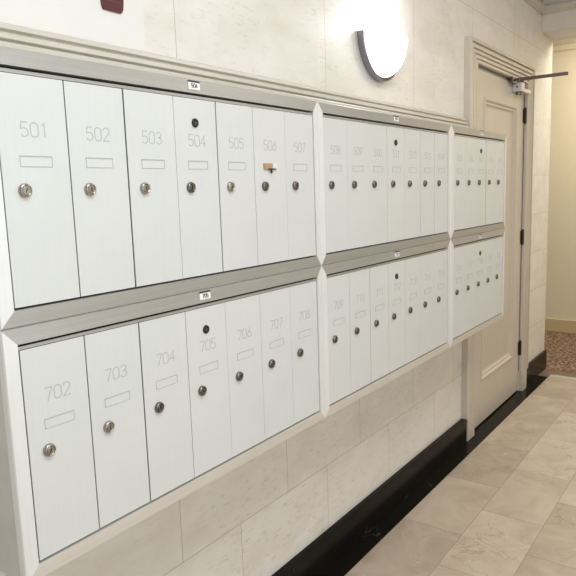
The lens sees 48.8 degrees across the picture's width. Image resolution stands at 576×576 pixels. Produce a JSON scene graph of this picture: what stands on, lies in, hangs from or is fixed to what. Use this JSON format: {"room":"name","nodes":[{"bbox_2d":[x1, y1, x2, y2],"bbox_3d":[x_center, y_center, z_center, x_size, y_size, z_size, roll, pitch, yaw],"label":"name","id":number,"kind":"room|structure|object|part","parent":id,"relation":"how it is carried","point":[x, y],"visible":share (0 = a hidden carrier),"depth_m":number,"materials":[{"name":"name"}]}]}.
{"room":"apartment mail room","nodes":[
{"label":"apartment mail room","id":0,"kind":"room"},
{"bbox_2d":[0,0,552,575],"bbox_3d":[-0.340,-0.435,1.877,0.200,3.300,7.890,4,10,36],"label":"wall","id":1,"kind":"structure","parent":0,"point":[254,518],"depth_m":2.42,"materials":[{"name":"stone"}]},
{"bbox_2d":[0,0,145,51],"bbox_3d":[-0.760,-0.821,1.068,0.012,0.620,1.313,4,10,36],"label":"wall sign","id":2,"kind":"object","parent":1,"relation":"attached to","point":[120,23],"visible":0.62,"depth_m":1.49,"materials":[{"name":"white"}]},
{"bbox_2d":[0,46,320,330],"bbox_3d":[-0.304,-0.245,1.562,0.248,0.488,1.038,4,10,36],"label":"mailbox","id":3,"kind":"object","parent":1,"relation":"attached to","point":[120,186],"visible":1,"depth_m":1.34,"materials":[{"name":"metal"}]},
{"bbox_3d":[-0.456,-0.175,1.162,0.003,0.410,0.137,4,10,36],"label":"door","id":4,"kind":"part","parent":3,"relation":"part of","materials":[{"name":"metal"}]},
{"bbox_3d":[-0.374,-0.195,1.274,0.003,0.410,0.137,4,10,36],"label":"door","id":5,"kind":"part","parent":3,"relation":"part of","materials":[{"name":"metal"}]},
{"bbox_3d":[-0.291,-0.214,1.386,0.003,0.410,0.138,4,10,36],"label":"door","id":6,"kind":"part","parent":3,"relation":"part of","materials":[{"name":"metal"}]},
{"bbox_3d":[-0.223,-0.464,1.464,0.019,0.031,1.038,4,10,36],"label":"rail","id":7,"kind":"part","parent":3,"relation":"part of","materials":[{"name":"metal"}]},
{"bbox_3d":[-0.208,-0.012,1.532,0.019,0.031,1.038,4,10,36],"label":"rail","id":8,"kind":"part","parent":3,"relation":"part of","materials":[{"name":"metal"}]},
{"bbox_3d":[-0.215,-0.465,1.458,0.003,0.020,0.037,4,10,36],"label":"label plate","id":9,"kind":"part","parent":3,"relation":"part of","materials":[{"name":"white plastic"}]},
{"bbox_3d":[-0.210,-0.234,1.498,0.003,0.410,0.138,4,10,36],"label":"door","id":10,"kind":"part","parent":3,"relation":"part of","materials":[{"name":"metal"}]},
{"bbox_3d":[-0.128,-0.253,1.610,0.003,0.410,0.138,4,10,36],"label":"door","id":11,"kind":"part","parent":3,"relation":"part of","materials":[{"name":"metal"}]},
{"bbox_3d":[-0.046,-0.273,1.722,0.003,0.410,0.139,4,10,36],"label":"door","id":12,"kind":"part","parent":3,"relation":"part of","materials":[{"name":"metal"}]},
{"bbox_3d":[0.035,-0.292,1.833,0.003,0.410,0.139,4,10,36],"label":"door","id":13,"kind":"part","parent":3,"relation":"part of","materials":[{"name":"metal"}]},
{"bbox_2d":[0,266,324,575],"bbox_3d":[-0.288,0.238,1.634,0.248,0.488,1.038,4,10,36],"label":"mailbox","id":14,"kind":"object","parent":1,"relation":"attached to","point":[110,418],"visible":1,"depth_m":1.39,"materials":[{"name":"metal"}]},
{"bbox_3d":[-0.439,0.307,1.234,0.003,0.410,0.137,4,10,36],"label":"door","id":15,"kind":"part","parent":14,"relation":"part of","materials":[{"name":"metal"}]},
{"bbox_3d":[-0.358,0.287,1.346,0.003,0.410,0.137,4,10,36],"label":"door","id":16,"kind":"part","parent":14,"relation":"part of","materials":[{"name":"metal"}]},
{"bbox_3d":[-0.207,0.019,1.536,0.019,0.031,1.038,4,10,36],"label":"rail","id":17,"kind":"part","parent":14,"relation":"part of","materials":[{"name":"metal"}]},
{"bbox_3d":[-0.276,0.268,1.458,0.003,0.410,0.138,4,10,36],"label":"door","id":18,"kind":"part","parent":14,"relation":"part of","materials":[{"name":"metal"}]},
{"bbox_3d":[-0.192,0.470,1.604,0.019,0.031,1.038,4,10,36],"label":"rail","id":19,"kind":"part","parent":14,"relation":"part of","materials":[{"name":"metal"}]},
{"bbox_3d":[-0.200,0.017,1.530,0.003,0.020,0.037,4,10,36],"label":"label plate","id":20,"kind":"part","parent":14,"relation":"part of","materials":[{"name":"white plastic"}]},
{"bbox_3d":[-0.194,0.249,1.570,0.003,0.410,0.139,4,10,36],"label":"door","id":21,"kind":"part","parent":14,"relation":"part of","materials":[{"name":"metal"}]},
{"bbox_3d":[-0.112,0.229,1.681,0.003,0.410,0.139,4,10,36],"label":"door","id":22,"kind":"part","parent":14,"relation":"part of","materials":[{"name":"metal"}]},
{"bbox_3d":[-0.031,0.210,1.794,0.003,0.410,0.138,4,10,36],"label":"door","id":23,"kind":"part","parent":14,"relation":"part of","materials":[{"name":"metal"}]},
{"bbox_3d":[0.051,0.190,1.906,0.003,0.410,0.138,4,10,36],"label":"door","id":24,"kind":"part","parent":14,"relation":"part of","materials":[{"name":"metal"}]},
{"bbox_2d":[0,22,468,127],"bbox_3d":[-0.798,-0.452,1.026,0.045,0.095,6.000,4,10,36],"label":"trim","id":25,"kind":"structure","parent":1,"relation":"attached to","point":[11,35],"depth_m":1.71,"materials":[{"name":"paint"}]},
{"bbox_2d":[355,30,407,83],"bbox_3d":[0.415,-0.938,2.607,0.114,0.180,0.362,4,10,36],"label":"wall sconce","id":26,"kind":"object","parent":1,"relation":"attached to","point":[381,53],"visible":1,"depth_m":2.53,"materials":[{"name":"white glass"}]},
{"bbox_2d":[317,101,450,264],"bbox_3d":[0.304,-0.389,2.394,0.248,0.488,1.041,4,10,36],"label":"mailbox","id":27,"kind":"object","parent":1,"relation":"attached to","point":[385,179],"visible":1,"depth_m":2.22,"materials":[{"name":"metal"}]},
{"bbox_3d":[0.150,-0.319,1.989,0.003,0.410,0.139,4,10,36],"label":"door","id":28,"kind":"part","parent":27,"relation":"part of","materials":[{"name":"metal"}]},
{"bbox_3d":[0.231,-0.339,2.101,0.003,0.410,0.139,4,10,36],"label":"door","id":29,"kind":"part","parent":27,"relation":"part of","materials":[{"name":"metal"}]},
{"bbox_3d":[0.312,-0.358,2.214,0.003,0.410,0.139,4,10,36],"label":"door","id":30,"kind":"part","parent":27,"relation":"part of","materials":[{"name":"metal"}]},
{"bbox_3d":[0.385,-0.608,2.296,0.019,0.031,1.041,4,10,36],"label":"rail","id":31,"kind":"part","parent":27,"relation":"part of","materials":[{"name":"metal"}]},
{"bbox_3d":[0.400,-0.157,2.364,0.019,0.031,1.041,4,10,36],"label":"rail","id":32,"kind":"part","parent":27,"relation":"part of","materials":[{"name":"metal"}]},
{"bbox_3d":[0.395,-0.377,2.325,0.003,0.410,0.139,4,10,36],"label":"door","id":33,"kind":"part","parent":27,"relation":"part of","materials":[{"name":"metal"}]},
{"bbox_3d":[0.476,-0.397,2.436,0.003,0.410,0.138,4,10,36],"label":"door","id":34,"kind":"part","parent":27,"relation":"part of","materials":[{"name":"metal"}]},
{"bbox_3d":[0.558,-0.416,2.549,0.003,0.410,0.137,4,10,36],"label":"door","id":35,"kind":"part","parent":27,"relation":"part of","materials":[{"name":"metal"}]},
{"bbox_3d":[0.640,-0.436,2.661,0.003,0.410,0.138,4,10,36],"label":"door","id":36,"kind":"part","parent":27,"relation":"part of","materials":[{"name":"metal"}]},
{"bbox_2d":[321,239,449,417],"bbox_3d":[0.320,0.093,2.466,0.248,0.488,1.041,4,10,36],"label":"mailbox","id":37,"kind":"object","parent":1,"relation":"attached to","point":[385,315],"visible":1,"depth_m":2.29,"materials":[{"name":"metal"}]},
{"bbox_3d":[0.165,0.163,2.062,0.003,0.410,0.139,4,10,36],"label":"door","id":38,"kind":"part","parent":37,"relation":"part of","materials":[{"name":"metal"}]},
{"bbox_3d":[0.247,0.144,2.173,0.003,0.410,0.138,4,10,36],"label":"door","id":39,"kind":"part","parent":37,"relation":"part of","materials":[{"name":"metal"}]},
{"bbox_3d":[0.329,0.124,2.285,0.003,0.410,0.137,4,10,36],"label":"door","id":40,"kind":"part","parent":37,"relation":"part of","materials":[{"name":"metal"}]},
{"bbox_3d":[0.401,-0.126,2.368,0.019,0.031,1.041,4,10,36],"label":"rail","id":41,"kind":"part","parent":37,"relation":"part of","materials":[{"name":"metal"}]},
{"bbox_3d":[0.400,0.100,2.404,0.002,0.432,0.986,4,10,36],"label":"plate","id":42,"kind":"part","parent":37,"relation":"part of","materials":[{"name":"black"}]},
{"bbox_3d":[0.416,0.326,2.436,0.019,0.031,1.041,4,10,36],"label":"rail","id":43,"kind":"part","parent":37,"relation":"part of","materials":[{"name":"metal"}]},
{"bbox_3d":[0.410,0.105,2.398,0.003,0.410,0.138,4,10,36],"label":"door","id":44,"kind":"part","parent":37,"relation":"part of","materials":[{"name":"metal"}]},
{"bbox_3d":[0.492,0.086,2.509,0.003,0.410,0.139,4,10,36],"label":"door","id":45,"kind":"part","parent":37,"relation":"part of","materials":[{"name":"metal"}]},
{"bbox_3d":[0.574,0.066,2.621,0.003,0.410,0.139,4,10,36],"label":"door","id":46,"kind":"part","parent":37,"relation":"part of","materials":[{"name":"metal"}]},
{"bbox_3d":[0.656,0.047,2.733,0.003,0.410,0.139,4,10,36],"label":"door","id":47,"kind":"part","parent":37,"relation":"part of","materials":[{"name":"metal"}]},
{"bbox_2d":[271,350,546,575],"bbox_3d":[-0.200,1.128,2.045,0.020,0.152,7.890,4,10,36],"label":"baseboard","id":48,"kind":"structure","parent":1,"relation":"attached to","point":[316,558],"depth_m":2.85,"materials":[{"name":"black stone"}]},
{"bbox_2d":[450,228,504,346],"bbox_3d":[0.847,-0.032,3.188,0.248,0.488,0.763,4,10,36],"label":"mailbox","id":49,"kind":"object","parent":1,"relation":"attached to","point":[476,260],"visible":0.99,"depth_m":3.07,"materials":[{"name":"metal"}]},
{"bbox_3d":[0.778,0.018,2.900,0.003,0.410,0.139,4,10,36],"label":"door","id":50,"kind":"part","parent":49,"relation":"part of","materials":[{"name":"metal"}]},
{"bbox_3d":[0.860,-0.002,3.012,0.003,0.410,0.139,4,10,36],"label":"door","id":51,"kind":"part","parent":49,"relation":"part of","materials":[{"name":"metal"}]},
{"bbox_3d":[0.944,0.201,3.158,0.019,0.031,0.763,4,10,36],"label":"rail","id":52,"kind":"part","parent":49,"relation":"part of","materials":[{"name":"metal"}]},
{"bbox_3d":[0.929,-0.251,3.090,0.019,0.031,0.763,4,10,36],"label":"rail","id":53,"kind":"part","parent":49,"relation":"part of","materials":[{"name":"metal"}]},
{"bbox_3d":[0.931,-0.026,3.130,0.002,0.432,0.706,4,10,36],"label":"plate","id":54,"kind":"part","parent":49,"relation":"part of","materials":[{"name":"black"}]},
{"bbox_3d":[0.942,-0.021,3.124,0.003,0.410,0.139,4,10,36],"label":"door","id":55,"kind":"part","parent":49,"relation":"part of","materials":[{"name":"metal"}]},
{"bbox_3d":[1.023,-0.041,3.236,0.003,0.410,0.139,4,10,36],"label":"door","id":56,"kind":"part","parent":49,"relation":"part of","materials":[{"name":"metal"}]},
{"bbox_3d":[1.105,-0.060,3.347,0.003,0.410,0.139,4,10,36],"label":"door","id":57,"kind":"part","parent":49,"relation":"part of","materials":[{"name":"metal"}]},
{"bbox_2d":[450,125,506,238],"bbox_3d":[0.831,-0.514,3.116,0.248,0.488,0.763,4,10,36],"label":"mailbox","id":58,"kind":"object","parent":1,"relation":"attached to","point":[478,157],"visible":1,"depth_m":3.01,"materials":[{"name":"metal"}]},
{"bbox_3d":[0.762,-0.465,2.828,0.003,0.410,0.139,4,10,36],"label":"door","id":59,"kind":"part","parent":58,"relation":"part of","materials":[{"name":"metal"}]},
{"bbox_3d":[0.844,-0.484,2.939,0.003,0.410,0.138,4,10,36],"label":"door","id":60,"kind":"part","parent":58,"relation":"part of","materials":[{"name":"metal"}]},
{"bbox_3d":[0.928,-0.282,3.086,0.019,0.031,0.763,4,10,36],"label":"rail","id":61,"kind":"part","parent":58,"relation":"part of","materials":[{"name":"metal"}]},
{"bbox_3d":[0.913,-0.734,3.018,0.019,0.031,0.763,4,10,36],"label":"rail","id":62,"kind":"part","parent":58,"relation":"part of","materials":[{"name":"metal"}]},
{"bbox_3d":[0.925,-0.504,3.052,0.003,0.410,0.137,4,10,36],"label":"door","id":63,"kind":"part","parent":58,"relation":"part of","materials":[{"name":"metal"}]},
{"bbox_3d":[1.008,-0.523,3.164,0.003,0.410,0.138,4,10,36],"label":"door","id":64,"kind":"part","parent":58,"relation":"part of","materials":[{"name":"metal"}]},
{"bbox_3d":[1.089,-0.542,3.275,0.003,0.410,0.139,4,10,36],"label":"door","id":65,"kind":"part","parent":58,"relation":"part of","materials":[{"name":"metal"}]},
{"bbox_2d":[461,35,534,440],"bbox_3d":[1.313,-0.307,4.093,0.157,2.285,1.256,4,10,36],"label":"trim","id":66,"kind":"structure","parent":1,"relation":"attached to","point":[477,52],"depth_m":3.95,"materials":[{"name":"beige paint"}]},
{"bbox_2d":[474,69,526,427],"bbox_3d":[1.357,-0.248,4.112,0.058,2.135,0.984,4,10,36],"label":"door","id":67,"kind":"structure","parent":1,"relation":"in","point":[500,110],"depth_m":4.24,"materials":[{"name":"beige paint"}]},
{"bbox_2d":[508,71,567,94],"bbox_3d":[1.626,-1.314,4.083,0.319,0.126,0.340,4,10,36],"label":"door closer","id":68,"kind":"object","parent":67,"relation":"attached to","point":[518,84],"depth_m":4.08,"materials":[{"name":"silver metal"}]},
{"bbox_3d":[1.625,-1.351,4.059,0.304,0.030,0.014,2,9,22],"label":"arm","id":69,"kind":"part","parent":68,"relation":"part of","materials":[{"name":"brown"}]},
{"bbox_2d":[523,0,575,14],"bbox_3d":[0.724,-1.380,0.735,2.740,0.058,7.570,4,10,36],"label":"trim","id":70,"kind":"structure","parent":1,"relation":"attached to","point":[543,9],"depth_m":4.45,"materials":[{"name":"paint"}]},
{"bbox_2d":[322,374,575,575],"bbox_3d":[0.835,1.319,1.222,2.800,0.050,7.730,4,10,36],"label":"floor","id":71,"kind":"structure","parent":0,"point":[508,508],"depth_m":2.97,"materials":[{"name":"beige tile"}]},
{"bbox_2d":[538,369,575,376],"bbox_3d":[3.099,0.780,4.321,2.800,0.052,0.200,4,10,36],"label":"threshold","id":72,"kind":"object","parent":71,"relation":"on","point":[546,373],"depth_m":5.03,"materials":[{"name":"beige stone"}]},
{"bbox_2d":[544,331,575,372],"bbox_3d":[3.219,0.637,5.246,5.700,0.054,1.460,4,10,36],"label":"floor","id":73,"kind":"structure","parent":0,"point":[560,347],"depth_m":5.70,"materials":[{"name":"brown carpet"}]},
{"bbox_2d":[545,49,575,320],"bbox_3d":[3.654,-1.009,5.681,5.700,3.050,0.200,4,10,36],"label":"wall","id":74,"kind":"structure","parent":0,"point":[561,235],"depth_m":6.26,"materials":[{"name":"yellow paint"}]},
{"bbox_2d":[545,318,575,332],"bbox_3d":[3.638,0.448,5.809,5.700,0.126,0.018,4,10,36],"label":"baseboard","id":75,"kind":"structure","parent":74,"relation":"attached to","point":[557,325],"depth_m":6.43,"materials":[{"name":"beige paint"}]},
{"bbox_2d":[553,37,575,51],"bbox_3d":[3.526,-2.296,5.369,5.700,0.205,0.090,4,10,36],"label":"trim","id":76,"kind":"structure","parent":74,"relation":"attached to","point":[564,44],"depth_m":6.04,"materials":[{"name":"yellow paint"}]},
{"bbox_3d":[0.710,-1.806,0.671,2.740,0.100,7.570,4,10,36],"label":"ceiling","id":77,"kind":"structure","parent":0,"visible":0},
{"bbox_2d":[542,0,575,40],"bbox_3d":[3.030,-2.144,3.870,2.740,0.730,0.350,4,10,36],"label":"beam","id":78,"kind":"structure","parent":77,"relation":"attached to","point":[558,25],"depth_m":4.53,"materials":[{"name":"white paint"}]}
]}

